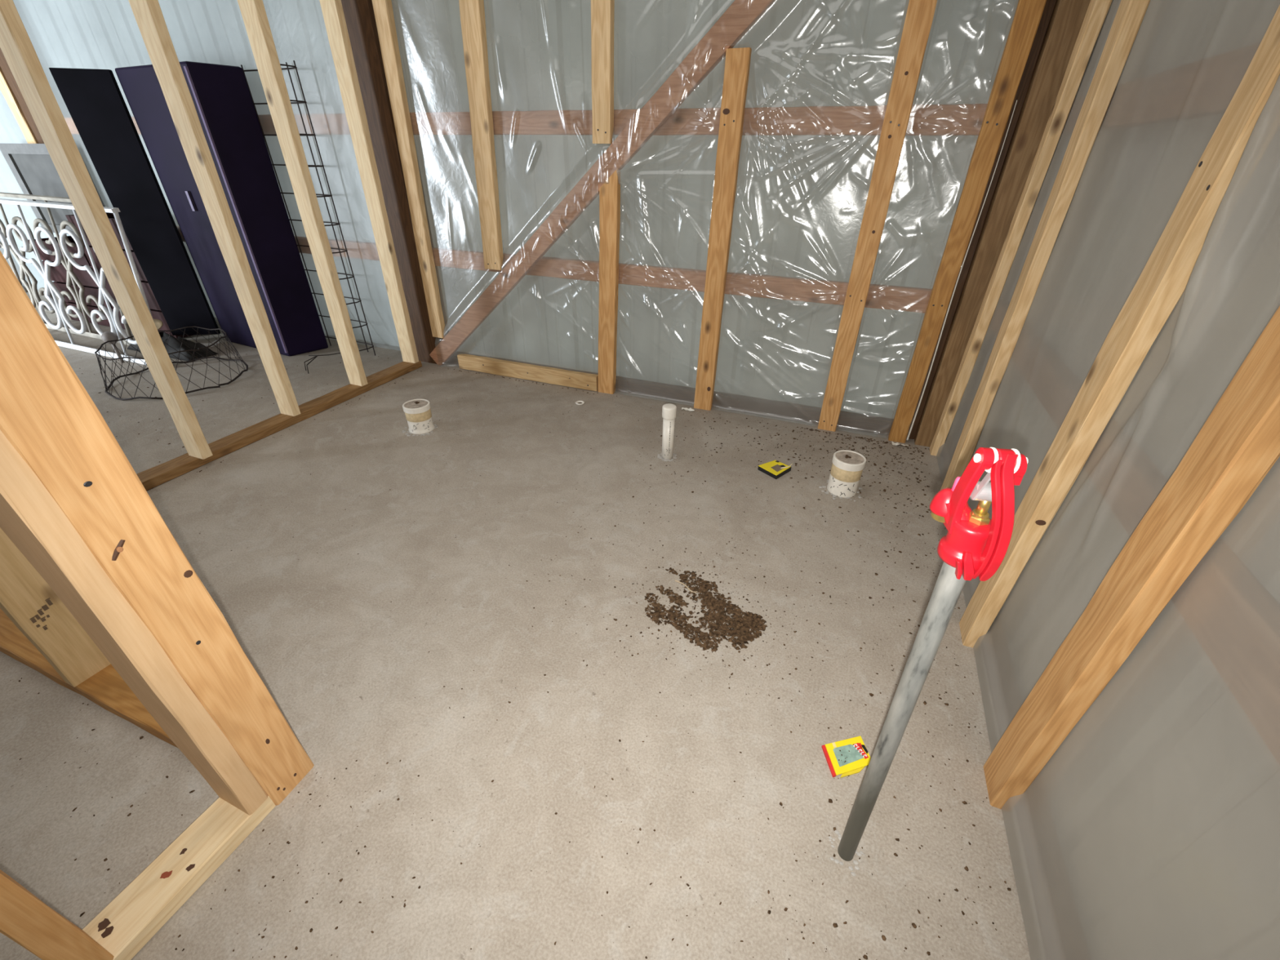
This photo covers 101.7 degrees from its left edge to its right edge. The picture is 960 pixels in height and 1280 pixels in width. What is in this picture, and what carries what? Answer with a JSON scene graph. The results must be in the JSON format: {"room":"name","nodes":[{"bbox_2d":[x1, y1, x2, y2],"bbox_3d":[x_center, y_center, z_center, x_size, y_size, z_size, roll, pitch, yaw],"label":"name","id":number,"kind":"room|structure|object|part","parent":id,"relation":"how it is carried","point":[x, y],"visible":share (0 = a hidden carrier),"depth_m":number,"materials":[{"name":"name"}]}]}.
{"room":"building under construction","nodes":[
{"label":"building under construction","id":0,"kind":"room"},
{"bbox_2d":[0,239,27,288],"bbox_3d":[-6.365,-1.750,2.533,0.100,2.580,4.260,12,34,18],"label":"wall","id":1,"kind":"structure","parent":0,"point":[2,250],"depth_m":4.64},
{"bbox_2d":[0,0,1018,418],"bbox_3d":[-2.012,-2.021,2.975,7.620,2.480,0.014,12,34,18],"label":"wall","id":2,"kind":"structure","parent":0,"point":[800,201],"depth_m":2.47,"materials":[{"name":"clear plastic"}]},
{"bbox_2d":[0,289,1030,959],"bbox_3d":[-2.788,0.078,2.005,7.620,0.120,4.260,12,34,18],"label":"floor","id":3,"kind":"structure","parent":0,"point":[326,637],"depth_m":1.24,"materials":[{"name":"concrete"}]},
{"bbox_2d":[4,136,27,143],"bbox_3d":[-4.816,-2.548,3.792,1.590,2.397,0.104,12,34,18],"label":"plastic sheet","id":4,"kind":"object","parent":3,"relation":"on","point":[23,140],"visible":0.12,"depth_m":3.62,"materials":[{"name":"plastic"}]},
{"bbox_2d":[0,66,38,143],"bbox_3d":[-4.134,-2.367,3.520,0.100,2.400,0.039,12,34,18],"label":"stud","id":5,"kind":"object","parent":3,"relation":"on","point":[5,87],"visible":0.25,"depth_m":3.44,"materials":[{"name":"brown wood"}]},
{"bbox_2d":[0,48,105,206],"bbox_3d":[-3.998,-2.396,3.521,0.142,2.450,0.142,12,34,18],"label":"post","id":6,"kind":"object","parent":3,"relation":"on","point":[4,65],"visible":0.06,"depth_m":3.40,"materials":[{"name":"brown wood"}]},
{"bbox_2d":[0,191,133,345],"bbox_3d":[-3.873,-1.403,3.447,1.226,0.855,0.159,12,34,18],"label":"railing","id":7,"kind":"object","parent":3,"relation":"on","point":[24,272],"visible":0.63,"depth_m":3.44,"materials":[{"name":"white metal"}]},
{"bbox_3d":[-4.341,-1.501,3.599,0.022,0.843,0.152,12,34,18],"label":"post","id":8,"kind":"part","parent":7,"relation":"part of","materials":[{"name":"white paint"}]},
{"bbox_3d":[-3.799,-1.773,3.263,1.120,0.031,0.037,12,34,18],"label":"rail","id":9,"kind":"part","parent":7,"relation":"part of","materials":[{"name":"white metal"}]},
{"bbox_3d":[-3.856,-1.016,3.595,1.120,0.041,0.025,12,34,18],"label":"rail","id":10,"kind":"part","parent":7,"relation":"part of","materials":[{"name":"white metal"}]},
{"bbox_3d":[-3.314,-1.277,3.263,0.022,0.843,0.152,12,34,18],"label":"post","id":11,"kind":"part","parent":7,"relation":"part of","materials":[{"name":"white metal"}]},
{"bbox_2d":[27,235,113,326],"bbox_3d":[-3.928,-1.440,3.781,0.600,0.554,0.280,12,34,18],"label":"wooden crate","id":12,"kind":"object","parent":3,"relation":"on","point":[58,273],"visible":0.19,"depth_m":3.65,"materials":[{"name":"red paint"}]},
{"bbox_2d":[0,142,74,234],"bbox_3d":[-4.062,-1.996,3.592,0.640,0.545,0.035,12,34,18],"label":"framed panel","id":13,"kind":"object","parent":12,"relation":"on","point":[32,165],"visible":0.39,"depth_m":3.57,"materials":[{"name":"grey paint"}]},
{"bbox_3d":[-4.060,-1.992,3.600,0.560,0.480,0.015,12,34,18],"label":"panel","id":14,"kind":"part","parent":13,"relation":"part of","materials":[{"name":"grey paint"}]},
{"bbox_2d":[0,198,154,364],"bbox_3d":[-3.544,-1.212,3.152,1.696,0.850,0.134,12,34,18],"label":"railing","id":15,"kind":"object","parent":3,"relation":"on","point":[116,326],"visible":0.68,"depth_m":3.08,"materials":[{"name":"white metal"}]},
{"bbox_3d":[-3.475,-1.573,2.959,1.590,0.031,0.037,12,34,18],"label":"rail","id":16,"kind":"part","parent":15,"relation":"part of","materials":[{"name":"white metal"}]},
{"bbox_3d":[-3.522,-0.832,3.308,1.590,0.041,0.025,12,34,18],"label":"rail","id":17,"kind":"part","parent":15,"relation":"part of","materials":[{"name":"white metal"}]},
{"bbox_3d":[-2.767,-1.037,2.896,0.022,0.838,0.127,12,34,18],"label":"post","id":18,"kind":"part","parent":15,"relation":"part of","materials":[{"name":"white metal"}]},
{"bbox_2d":[0,608,178,748],"bbox_3d":[-1.427,0.446,1.296,1.375,0.040,0.091,12,34,18],"label":"plate","id":19,"kind":"object","parent":3,"relation":"on","point":[106,688],"visible":0.32,"depth_m":1.22,"materials":[{"name":"brown wood"}]},
{"bbox_2d":[0,527,111,687],"bbox_3d":[-1.296,-0.569,0.612,0.040,2.412,0.091,12,34,18],"label":"stud","id":20,"kind":"object","parent":19,"relation":"on","point":[26,598],"visible":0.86,"depth_m":1.13,"materials":[{"name":"brown wood"}]},
{"bbox_2d":[101,331,124,363],"bbox_3d":[-3.130,-0.791,3.105,0.071,0.186,0.072,12,34,18],"label":"stake","id":21,"kind":"object","parent":3,"relation":"on","point":[107,335],"visible":0.85,"depth_m":3.06,"materials":[{"name":"grey metal"}]},
{"bbox_2d":[65,212,193,337],"bbox_3d":[-3.359,-1.392,3.547,0.580,0.734,0.280,12,34,18],"label":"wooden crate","id":22,"kind":"object","parent":3,"relation":"on","point":[156,312],"visible":0.21,"depth_m":3.42,"materials":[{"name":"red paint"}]},
{"bbox_2d":[0,250,314,805],"bbox_3d":[-0.711,-0.410,0.407,0.045,2.450,0.128,12,34,18],"label":"stud","id":23,"kind":"object","parent":3,"relation":"on","point":[47,415],"depth_m":0.70,"materials":[{"name":"brown wood"}]},
{"bbox_2d":[94,325,248,400],"bbox_3d":[-2.584,-0.663,2.880,0.645,0.222,0.640,12,34,18],"label":"wire basket","id":24,"kind":"object","parent":3,"relation":"on","point":[225,336],"visible":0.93,"depth_m":2.83,"materials":[{"name":"black metal"}]},
{"bbox_2d":[126,331,217,360],"bbox_3d":[-2.988,-0.887,3.289,0.619,0.155,0.170,12,34,18],"label":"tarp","id":25,"kind":"object","parent":3,"relation":"on","point":[173,342],"visible":0.56,"depth_m":3.23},
{"bbox_2d":[153,319,163,329],"bbox_3d":[-3.044,-0.959,3.244,0.120,0.059,0.116,12,34,18],"label":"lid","id":26,"kind":"object","parent":25,"relation":"on","point":[158,323],"visible":0.27,"depth_m":3.27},
{"bbox_2d":[82,795,275,959],"bbox_3d":[-0.978,0.909,0.562,0.091,0.040,1.188,12,34,18],"label":"plate","id":27,"kind":"object","parent":3,"relation":"on","point":[124,926],"visible":0.94,"depth_m":0.90,"materials":[{"name":"brown wood"}]},
{"bbox_2d":[0,869,114,959],"bbox_3d":[-0.844,-0.289,0.172,0.091,2.412,0.051,12,34,18],"label":"stud","id":28,"kind":"object","parent":27,"relation":"on","point":[25,919],"visible":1,"depth_m":0.71,"materials":[{"name":"brown wood"}]},
{"bbox_2d":[0,429,267,815],"bbox_3d":[-0.754,-0.408,0.366,0.091,2.412,0.052,12,34,18],"label":"stud","id":29,"kind":"object","parent":27,"relation":"on","point":[31,518],"visible":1,"depth_m":0.73,"materials":[{"name":"brown wood"}]},
{"bbox_2d":[48,61,328,355],"bbox_3d":[-2.563,-1.513,3.071,1.000,1.462,0.343,12,34,18],"label":"cabinet","id":30,"kind":"object","parent":3,"relation":"on","point":[220,95],"visible":0.86,"depth_m":2.96,"materials":[{"name":"purple metal"}]},
{"bbox_3d":[-2.942,-1.563,3.100,0.282,1.397,0.029,-4,32,-7],"label":"door","id":31,"kind":"part","parent":30,"relation":"part of","materials":[{"name":"black ceramic"}]},
{"bbox_3d":[-2.558,-1.592,2.972,0.020,0.100,0.020,12,34,18],"label":"handle","id":32,"kind":"part","parent":30,"relation":"part of","materials":[{"name":"silver metal"}]},
{"bbox_3d":[-2.198,-1.394,2.881,0.016,1.410,0.010,15,35,22],"label":"corner trim","id":33,"kind":"part","parent":30,"relation":"part of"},
{"bbox_2d":[62,0,355,320],"bbox_3d":[-2.639,-2.069,3.073,2.775,2.397,0.104,12,34,18],"label":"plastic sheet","id":34,"kind":"object","parent":3,"relation":"on","point":[311,138],"visible":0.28,"depth_m":2.78,"materials":[{"name":"plastic"}]},
{"bbox_2d":[200,340,220,346],"bbox_3d":[-2.885,-0.906,3.449,0.142,0.022,0.092,-2,32,-5],"label":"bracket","id":35,"kind":"object","parent":3,"relation":"on","point":[206,344],"visible":0.5,"depth_m":3.42,"materials":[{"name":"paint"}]},
{"bbox_2d":[137,360,422,490],"bbox_3d":[-1.725,-0.226,2.369,0.092,0.040,1.992,12,34,18],"label":"plate","id":36,"kind":"object","parent":3,"relation":"on","point":[153,477],"visible":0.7,"depth_m":2.37,"materials":[{"name":"brown wood"}]},
{"bbox_2d":[0,0,213,459],"bbox_3d":[-1.790,-1.155,1.543,0.097,2.412,0.188,-3,32,-7],"label":"stud","id":37,"kind":"object","parent":36,"relation":"on","point":[16,46],"visible":1,"depth_m":1.69,"materials":[{"name":"brown wood"}]},
{"bbox_2d":[128,0,300,416],"bbox_3d":[-1.649,-1.354,1.866,0.111,2.412,0.083,12,34,18],"label":"stud","id":38,"kind":"object","parent":36,"relation":"on","point":[148,14],"visible":1,"depth_m":1.99,"materials":[{"name":"brown wood"}]},
{"bbox_2d":[237,0,368,386],"bbox_3d":[-1.499,-1.546,2.177,0.092,2.412,0.054,12,34,18],"label":"stud","id":39,"kind":"object","parent":36,"relation":"on","point":[253,12],"visible":1,"depth_m":2.29,"materials":[{"name":"brown wood"}]},
{"bbox_2d":[319,0,418,363],"bbox_3d":[-1.356,-1.737,2.488,0.092,2.412,0.047,12,34,18],"label":"stud","id":40,"kind":"object","parent":36,"relation":"on","point":[332,11],"visible":1,"depth_m":2.58,"materials":[{"name":"brown wood"}]},
{"bbox_2d":[240,60,375,373],"bbox_3d":[-2.129,-1.414,2.907,0.852,1.473,0.443,12,34,18],"label":"wire mesh","id":41,"kind":"object","parent":3,"relation":"on","point":[296,101],"visible":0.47,"depth_m":2.94,"materials":[{"name":"black metal"}]},
{"bbox_2d":[341,0,448,364],"bbox_3d":[-1.268,-1.800,2.627,0.170,2.450,0.142,12,34,18],"label":"post","id":42,"kind":"object","parent":3,"relation":"on","point":[359,15],"visible":0.56,"depth_m":2.66,"materials":[{"name":"brown wood"}]},
{"bbox_2d":[64,113,350,134],"bbox_3d":[-2.619,-2.080,3.055,2.718,0.091,0.040,12,34,18],"label":"batten","id":43,"kind":"object","parent":42,"relation":"attached to","point":[322,123],"depth_m":2.75,"materials":[{"name":"brown wood"}]},
{"bbox_2d":[176,226,379,260],"bbox_3d":[-2.626,-1.563,3.377,2.718,0.091,0.040,12,34,18],"label":"batten","id":44,"kind":"object","parent":42,"relation":"attached to","point":[359,250],"depth_m":3.06,"materials":[{"name":"brown wood"}]},
{"bbox_2d":[402,399,439,436],"bbox_3d":[-1.025,-0.286,2.417,0.159,0.147,0.174,12,34,18],"label":"stub","id":45,"kind":"object","parent":3,"relation":"on","point":[418,414],"visible":0.98,"depth_m":2.38,"materials":[{"name":"plastic"}]},
{"bbox_2d":[9,347,1011,959],"bbox_3d":[-1.458,-0.036,2.105,4.994,0.007,2.503,12,34,18],"label":"crumbs","id":46,"kind":"object","parent":3,"relation":"on","point":[830,801],"visible":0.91,"depth_m":1.40,"materials":[{"name":"soil"}]},
{"bbox_2d":[457,353,598,391],"bbox_3d":[-0.653,-0.621,2.982,0.910,0.086,0.040,12,34,18],"label":"board","id":47,"kind":"object","parent":3,"relation":"on","point":[583,380],"visible":0.99,"depth_m":2.95,"materials":[{"name":"brown wood"}]},
{"bbox_2d":[575,400,584,404],"bbox_3d":[-0.313,-0.402,2.713,0.048,0.008,0.048,12,34,18],"label":"ring","id":48,"kind":"object","parent":3,"relation":"on","point":[578,402],"visible":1,"depth_m":2.71,"materials":[{"name":"white plastic"}]},
{"bbox_2d":[429,0,775,364],"bbox_3d":[-0.323,-1.272,2.438,2.027,1.804,0.038,12,34,18],"label":"diagonal brace","id":49,"kind":"object","parent":3,"relation":"on","point":[740,15],"visible":0.98,"depth_m":2.23,"materials":[{"name":"brown wood"}]},
{"bbox_2d":[597,168,620,394],"bbox_3d":[-0.158,-0.926,2.570,0.131,1.054,0.039,12,34,18],"label":"stud","id":50,"kind":"object","parent":3,"relation":"on","point":[610,191],"visible":1,"depth_m":2.52,"materials":[{"name":"brown wood"}]},
{"bbox_2d":[657,403,676,461],"bbox_3d":[0.118,-0.193,2.190,0.086,0.258,0.084,12,34,18],"label":"stub","id":51,"kind":"object","parent":3,"relation":"on","point":[668,410],"visible":0.98,"depth_m":2.16,"materials":[{"name":"white plastic"}]},
{"bbox_2d":[446,351,893,435],"bbox_3d":[0.019,-0.498,2.810,2.620,0.075,0.040,12,34,18],"label":"skirt board","id":52,"kind":"object","parent":3,"relation":"on","point":[846,420],"visible":0.59,"depth_m":2.62,"materials":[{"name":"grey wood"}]},
{"bbox_2d":[675,579,696,592],"bbox_3d":[0.137,0.321,1.564,0.082,0.005,0.013,26,40,35],"label":"twig","id":53,"kind":"object","parent":3,"relation":"on","point":[675,580],"visible":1,"depth_m":1.57,"materials":[{"name":"beige wood"}]},
{"bbox_2d":[681,407,694,410],"bbox_3d":[0.246,-0.362,2.656,0.071,0.010,0.022,12,34,18],"label":"scrap","id":54,"kind":"object","parent":3,"relation":"on","point":[686,409],"visible":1,"depth_m":2.66,"materials":[{"name":"white fabric"}]},
{"bbox_2d":[582,536,818,694],"bbox_3d":[0.156,0.354,1.508,0.707,0.016,0.589,9,33,13],"label":"pile","id":55,"kind":"object","parent":3,"relation":"on","point":[741,626],"visible":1,"depth_m":1.46,"materials":[{"name":"brown soil"}]},
{"bbox_2d":[693,47,751,410],"bbox_3d":[0.345,-0.981,2.304,0.114,1.440,0.039,12,34,18],"label":"stud","id":56,"kind":"object","parent":3,"relation":"on","point":[737,61],"visible":1,"depth_m":2.20,"materials":[{"name":"brown wood"}]},
{"bbox_2d":[757,460,792,479],"bbox_3d":[0.562,-0.054,2.151,0.112,0.033,0.098,-22,38,-32],"label":"card","id":57,"kind":"object","parent":3,"relation":"on","point":[775,469],"visible":1,"depth_m":2.14,"materials":[{"name":"yellow cardboard"}]},
{"bbox_2d":[818,449,866,501],"bbox_3d":[0.785,-0.016,2.006,0.162,0.167,0.162,12,34,18],"label":"stub","id":58,"kind":"object","parent":3,"relation":"on","point":[847,467],"visible":0.98,"depth_m":1.97,"materials":[{"name":"plastic"}]},
{"bbox_2d":[821,736,870,777],"bbox_3d":[0.449,0.598,1.125,0.108,0.008,0.071,-7,33,-12],"label":"card","id":59,"kind":"object","parent":3,"relation":"on","point":[848,757],"visible":1,"depth_m":1.12,"materials":[{"name":"yellow plastic"}]},
{"bbox_2d":[828,830,865,875],"bbox_3d":[0.382,0.695,0.974,0.065,0.003,0.058,23,38,31],"label":"crumbs","id":60,"kind":"object","parent":3,"relation":"on","point":[837,832],"visible":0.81,"depth_m":0.96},
{"bbox_2d":[817,0,937,431],"bbox_3d":[0.913,-1.266,1.866,0.087,2.400,0.039,12,34,18],"label":"stud","id":61,"kind":"object","parent":3,"relation":"on","point":[920,13],"visible":1,"depth_m":1.96,"materials":[{"name":"brown wood"}]},
{"bbox_2d":[892,441,908,445],"bbox_3d":[1.177,-0.161,2.356,0.072,0.010,0.025,12,34,18],"label":"scrap","id":62,"kind":"object","parent":3,"relation":"on","point":[893,443],"visible":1,"depth_m":2.36,"materials":[{"name":"white paper"}]},
{"bbox_2d":[837,447,1027,861],"bbox_3d":[0.362,0.343,0.764,0.057,0.880,0.090,-25,40,-35],"label":"tool","id":63,"kind":"object","parent":3,"relation":"on","point":[974,545],"visible":0.99,"depth_m":0.59,"materials":[{"name":"metal"}]},
{"bbox_3d":[0.359,0.034,0.597,0.035,0.044,0.051,-14,35,-23],"label":"spout","id":64,"kind":"part","parent":63,"relation":"part of","materials":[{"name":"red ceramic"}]},
{"bbox_3d":[0.353,0.017,0.569,0.013,0.096,0.026,5,32,6],"label":"yoke arm","id":65,"kind":"part","parent":63,"relation":"part of","materials":[{"name":"red ceramic"}]},
{"bbox_3d":[0.375,0.027,0.567,0.012,0.024,0.011,12,34,18],"label":"operating rod","id":66,"kind":"part","parent":63,"relation":"part of","materials":[{"name":"gold metal"}]},
{"bbox_2d":[985,447,998,472],"bbox_3d":[0.364,-0.021,0.540,0.002,0.026,0.026,5,32,6],"label":"washer","id":67,"kind":"object","parent":63,"relation":"in","point":[991,453],"depth_m":0.53,"materials":[{"name":"white plastic"}]},
{"bbox_3d":[0.376,0.042,0.560,0.037,0.151,0.055,5,32,6],"label":"lever handle","id":68,"kind":"part","parent":63,"relation":"part of","materials":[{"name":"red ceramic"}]},
{"bbox_2d":[1011,448,1020,473],"bbox_3d":[0.384,-0.019,0.538,0.002,0.026,0.026,5,32,6],"label":"washer","id":69,"kind":"object","parent":63,"relation":"in","point":[1015,455],"depth_m":0.53,"materials":[{"name":"white plastic"}]},
{"bbox_2d":[888,0,1046,443],"bbox_3d":[1.202,-1.202,1.772,0.078,2.400,0.039,12,34,18],"label":"stud","id":70,"kind":"object","parent":3,"relation":"on","point":[1028,15],"visible":1,"depth_m":1.87,"materials":[{"name":"brown wood"}]},
{"bbox_2d":[906,0,1090,447],"bbox_3d":[1.324,-1.228,1.768,0.140,2.450,0.142,12,34,18],"label":"post","id":71,"kind":"object","parent":3,"relation":"on","point":[1060,23],"visible":0.6,"depth_m":1.84,"materials":[{"name":"brown wood"}]},
{"bbox_2d":[431,247,932,313],"bbox_3d":[0.026,-0.984,2.508,2.620,0.091,0.040,12,34,18],"label":"rail","id":72,"kind":"object","parent":71,"relation":"attached to","point":[916,300],"depth_m":2.38,"materials":[{"name":"brown wood"}]},
{"bbox_2d":[409,103,987,135],"bbox_3d":[0.034,-1.501,2.186,2.620,0.091,0.040,12,34,18],"label":"rail","id":73,"kind":"object","parent":71,"relation":"attached to","point":[924,119],"depth_m":2.03,"materials":[{"name":"brown wood"}]},
{"bbox_3d":[0.013,-1.459,2.153,2.629,2.397,0.063,12,34,18],"label":"plastic sheet","id":74,"kind":"object","parent":73,"relation":"attached to","visible":0},
{"bbox_2d":[372,0,446,337],"bbox_3d":[-1.151,-1.791,2.497,0.133,2.225,0.039,12,34,18],"label":"stud","id":75,"kind":"object","parent":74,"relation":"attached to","point":[383,9],"visible":0.99,"depth_m":2.59,"materials":[{"name":"brown wood"}]},
{"bbox_2d":[458,0,504,270],"bbox_3d":[-0.710,-1.870,2.244,0.195,1.813,0.039,12,34,18],"label":"stud","id":76,"kind":"object","parent":74,"relation":"attached to","point":[472,12],"visible":0.99,"depth_m":2.39,"materials":[{"name":"brown wood"}]},
{"bbox_2d":[591,0,614,143],"bbox_3d":[-0.138,-1.982,1.911,0.118,1.257,0.039,12,34,18],"label":"stud","id":77,"kind":"object","parent":74,"relation":"attached to","point":[602,11],"visible":0.98,"depth_m":2.10,"materials":[{"name":"brown wood"}]},
{"bbox_2d":[906,100,1017,439],"bbox_3d":[1.222,-0.711,2.033,0.010,1.250,0.009,12,34,18],"label":"sheet edge","id":78,"kind":"object","parent":74,"relation":"attached to","point":[1016,100],"visible":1,"depth_m":2.04,"materials":[{"name":"clear plastic"}]},
{"bbox_2d":[929,0,1112,455],"bbox_3d":[1.299,-1.111,1.627,0.039,2.400,0.187,12,34,18],"label":"stud","id":79,"kind":"object","parent":3,"relation":"on","point":[1097,10],"visible":0.98,"depth_m":1.73,"materials":[{"name":"brown wood"}]},
{"bbox_2d":[940,0,1150,489],"bbox_3d":[1.173,-0.944,1.355,0.039,2.400,0.146,12,34,18],"label":"stud","id":80,"kind":"object","parent":3,"relation":"on","point":[1130,15],"visible":0.9,"depth_m":1.45,"materials":[{"name":"brown wood"}]},
{"bbox_2d":[936,0,1279,959],"bbox_3d":[0.606,-0.194,0.134,0.054,2.397,3.945,12,34,18],"label":"wall","id":81,"kind":"structure","parent":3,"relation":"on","point":[1152,830],"depth_m":0.81,"materials":[{"name":"grey paint"}]},
{"bbox_2d":[959,4,1279,647],"bbox_3d":[0.883,-0.558,0.728,0.039,2.400,0.238,12,34,18],"label":"stud","id":82,"kind":"object","parent":3,"relation":"on","point":[1165,277],"visible":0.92,"depth_m":0.91,"materials":[{"name":"brown wood"}]},
{"bbox_2d":[983,306,1279,808],"bbox_3d":[0.751,-0.382,0.443,0.039,2.400,0.091,12,34,18],"label":"stud","id":83,"kind":"object","parent":3,"relation":"on","point":[1237,445],"visible":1,"depth_m":0.73,"materials":[{"name":"brown wood"}]},
{"bbox_2d":[1152,28,1224,683],"bbox_3d":[0.720,-0.234,0.166,0.014,2.480,4.220,12,34,18],"label":"wall","id":84,"kind":"structure","parent":0,"point":[1197,52],"depth_m":1.09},
{"bbox_2d":[1160,59,1204,121],"bbox_3d":[0.660,-0.208,0.122,0.040,0.091,3.880,12,34,18],"label":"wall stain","id":85,"kind":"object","parent":84,"relation":"attached to","point":[1184,83],"depth_m":1.01,"materials":[{"name":"brown wood"}]},
{"bbox_2d":[1220,631,1279,700],"bbox_3d":[0.653,0.310,0.444,0.040,0.091,3.880,12,34,18],"label":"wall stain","id":86,"kind":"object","parent":84,"relation":"attached to","point":[1260,654],"depth_m":0.59,"materials":[{"name":"brown wood"}]}
]}

